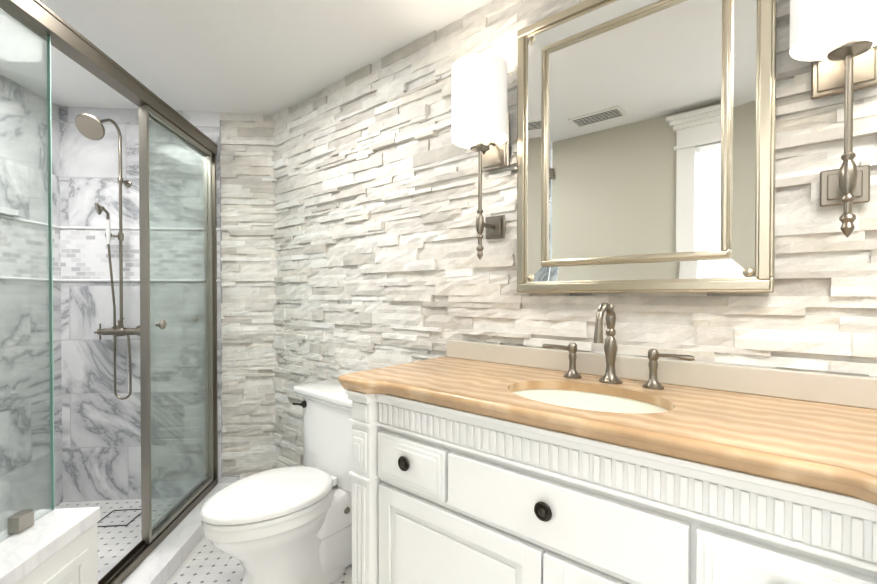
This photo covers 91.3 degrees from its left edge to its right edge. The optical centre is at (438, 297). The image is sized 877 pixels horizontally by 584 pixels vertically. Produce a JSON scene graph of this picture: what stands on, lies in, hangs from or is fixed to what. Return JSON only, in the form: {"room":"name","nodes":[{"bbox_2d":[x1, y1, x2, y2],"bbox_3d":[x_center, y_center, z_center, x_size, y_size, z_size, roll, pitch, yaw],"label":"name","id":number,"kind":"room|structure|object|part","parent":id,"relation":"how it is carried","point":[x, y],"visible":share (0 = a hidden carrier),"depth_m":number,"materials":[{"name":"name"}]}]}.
{"room":"bathroom","nodes":[
{"label":"bathroom","id":0,"kind":"room"},
{"bbox_2d":[0,74,62,532],"bbox_3d":[-2.016,0.052,1.203,0.001,2.223,2.414,0,1,-5],"label":"wall","id":1,"kind":"structure","parent":0,"point":[56,305],"depth_m":2.20,"materials":[{"name":"stone"}]},
{"bbox_2d":[0,206,64,281],"bbox_3d":[-2.029,-0.254,1.501,0.033,0.342,1.817,0,1,-5],"label":"trim","id":2,"kind":"structure","parent":1,"relation":"attached to","point":[1,208],"depth_m":2.15,"materials":[{"name":"stone"}]},
{"bbox_2d":[59,106,220,501],"bbox_3d":[-1.691,0.039,2.443,0.862,2.223,0.001,0,1,-5],"label":"wall","id":3,"kind":"structure","parent":0,"point":[101,440],"depth_m":2.43,"materials":[{"name":"stone"}]},
{"bbox_2d":[75,113,139,399],"bbox_3d":[-1.748,-0.196,2.267,0.250,1.519,0.333,0,1,-5],"label":"shower","id":4,"kind":"object","parent":3,"relation":"attached to","point":[89,126],"visible":0.88,"depth_m":2.35,"materials":[{"name":"silver metal"}]},
{"bbox_2d":[0,0,217,154],"bbox_3d":[-1.228,-0.844,1.564,0.068,0.062,1.811,0,1,-5],"label":"shower rail","id":5,"kind":"object","parent":3,"relation":"attached to","point":[72,43],"visible":0.83,"depth_m":1.49,"materials":[{"name":"silver metal"}]},
{"bbox_2d":[139,105,212,543],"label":"shower door","id":6,"kind":"structure","parent":5,"relation":"hanging from","point":[150,536],"depth_m":2.02,"materials":[{"name":"clear glass"}]},
{"bbox_2d":[65,226,220,281],"bbox_3d":[-1.677,-0.246,2.436,0.835,0.309,0.014,0,1,-5],"label":"trim","id":7,"kind":"structure","parent":3,"relation":"attached to","point":[82,280],"depth_m":2.42,"materials":[{"name":"stone"}]},
{"bbox_2d":[98,155,217,583],"bbox_3d":[-1.257,0.132,1.910,0.060,1.896,1.136,0,1,-5],"label":"jamb","id":8,"kind":"object","parent":3,"relation":"attached to","point":[126,566],"visible":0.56,"depth_m":2.42,"materials":[{"name":"silver metal"}]},
{"bbox_2d":[55,497,351,583],"bbox_3d":[0.338,1.171,0.407,5.000,0.001,4.650,0,1,-5],"label":"floor","id":9,"kind":"structure","parent":0,"point":[205,561],"depth_m":1.96,"materials":[{"name":"tile"}]},
{"bbox_2d":[16,523,97,583],"bbox_3d":[-1.130,0.938,1.020,0.178,0.455,0.676,0,1,-5],"label":"wall panel","id":10,"kind":"object","parent":9,"relation":"on","point":[75,561],"visible":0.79,"depth_m":1.25,"materials":[{"name":"white wood"}]},
{"bbox_2d":[0,507,99,583],"bbox_3d":[-1.135,0.689,1.018,0.180,0.043,0.678,0,1,-5],"label":"wall cap","id":11,"kind":"object","parent":10,"relation":"on","point":[39,542],"visible":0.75,"depth_m":1.19,"materials":[{"name":"stone"}]},
{"bbox_2d":[0,3,54,541],"bbox_3d":[-1.179,-0.071,1.003,0.032,1.472,0.668,0,1,-5],"label":"glass","id":12,"kind":"object","parent":11,"relation":"on","point":[19,521],"visible":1,"depth_m":1.26,"materials":[{"name":"teal"}]},
{"bbox_2d":[97,509,140,526],"bbox_3d":[-1.669,1.151,2.245,0.170,0.003,0.170,0,1,-5],"label":"shower drain","id":13,"kind":"object","parent":9,"relation":"on","point":[118,525],"visible":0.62,"depth_m":2.22,"materials":[{"name":"grey metal"}]},
{"bbox_2d":[121,483,230,583],"bbox_3d":[-1.212,1.119,1.922,0.180,0.075,1.138,0,1,-5],"label":"shower curb","id":14,"kind":"object","parent":9,"relation":"on","point":[161,563],"visible":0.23,"depth_m":1.85,"materials":[{"name":"stone"}]},
{"bbox_2d":[201,380,351,583],"bbox_3d":[-0.530,0.783,1.802,0.687,0.748,0.687,0,1,-5],"label":"toilet","id":15,"kind":"object","parent":9,"relation":"on","point":[288,525],"visible":0.92,"depth_m":1.67,"materials":[{"name":"white ceramic"}]},
{"bbox_3d":[-0.637,0.759,1.673,0.450,0.054,0.450,0,1,-5],"label":"seat","id":16,"kind":"part","parent":15,"relation":"part of","materials":[{"name":"white plastic"}]},
{"bbox_3d":[-0.636,0.484,1.961,0.074,0.034,0.056,0,1,-5],"label":"lever","id":17,"kind":"part","parent":15,"relation":"part of","materials":[{"name":"grey metal"}]},
{"bbox_2d":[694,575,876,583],"bbox_3d":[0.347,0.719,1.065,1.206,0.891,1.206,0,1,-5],"label":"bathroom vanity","id":18,"kind":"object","parent":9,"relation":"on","point":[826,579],"depth_m":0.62,"materials":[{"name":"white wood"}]},
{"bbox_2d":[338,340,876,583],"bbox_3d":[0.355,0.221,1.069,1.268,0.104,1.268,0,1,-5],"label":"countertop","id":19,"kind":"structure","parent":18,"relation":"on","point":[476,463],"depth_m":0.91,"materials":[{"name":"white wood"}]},
{"bbox_2d":[512,389,668,412],"bbox_3d":[0.350,0.334,1.033,0.350,0.154,0.350,0,1,-5],"label":"sink","id":20,"kind":"object","parent":19,"relation":"in","point":[604,400],"depth_m":1.15,"materials":[{"name":"white ceramic"}]},
{"bbox_2d":[542,303,697,362],"bbox_3d":[0.471,0.083,1.175,0.290,0.142,0.290,0,1,-5],"label":"faucet","id":21,"kind":"object","parent":19,"relation":"on","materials":[{"name":"silver metal"}]},
{"bbox_2d":[0,0,493,114],"bbox_3d":[0.338,-1.052,0.385,5.000,0.001,4.650,0,1,-5],"label":"ceiling","id":22,"kind":"structure","parent":0,"point":[266,57],"depth_m":1.81,"materials":[{"name":"white paint"}]},
{"bbox_2d":[220,112,278,476],"bbox_3d":[-1.106,-0.011,2.523,0.319,2.123,0.059,0,1,-5],"label":"stone wall","id":23,"kind":"structure","parent":0,"point":[249,273],"depth_m":2.50,"materials":[{"name":"white stone"}]},
{"bbox_2d":[221,477,243,483],"bbox_3d":[-1.108,1.100,2.508,0.309,0.100,0.032,0,1,-5],"label":"baseboard","id":24,"kind":"structure","parent":23,"relation":"attached to","point":[226,480],"depth_m":2.48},
{"bbox_2d":[271,0,876,467],"bbox_3d":[0.461,0.050,1.349,3.730,2.223,0.059,0,1,40],"label":"stone wall","id":25,"kind":"structure","parent":0,"point":[375,238],"depth_m":1.64,"materials":[{"name":"white stone"}]},
{"bbox_2d":[452,53,508,259],"bbox_3d":[0.145,-0.448,1.447,0.203,0.642,0.203,0,1,-5],"label":"sconce","id":26,"kind":"object","parent":25,"relation":"attached to","point":[480,119],"visible":0.96,"depth_m":1.38,"materials":[{"name":"white fabric"}]},
{"bbox_3d":[0.137,-0.650,1.436,0.186,0.238,0.186,0,1,-5],"label":"lamp shade","id":27,"kind":"part","parent":26,"relation":"part of","materials":[{"name":"white fabric"}]},
{"bbox_2d":[517,0,776,292],"bbox_3d":[0.527,-0.451,1.218,0.678,0.872,0.038,0,1,40],"label":"mirror","id":28,"kind":"object","parent":25,"relation":"attached to","point":[646,134],"visible":1,"depth_m":1.18,"materials":[{"name":"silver metal"}]},
{"bbox_2d":[446,340,876,408],"bbox_3d":[0.511,0.198,1.251,0.891,0.064,0.891,0,1,-5],"label":"backsplash","id":29,"kind":"structure","parent":25,"relation":"attached to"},
{"bbox_2d":[790,0,876,237],"bbox_3d":[0.833,-0.443,0.869,0.203,0.642,0.203,0,1,-5],"label":"sconce","id":30,"kind":"object","parent":25,"relation":"attached to","point":[834,42],"visible":1,"depth_m":0.90,"materials":[{"name":"silver metal"}]},
{"bbox_3d":[0.825,-0.644,0.858,0.186,0.238,0.186,0,1,-5],"label":"lamp shade","id":31,"kind":"part","parent":30,"relation":"part of","materials":[{"name":"white fabric"}]}
]}

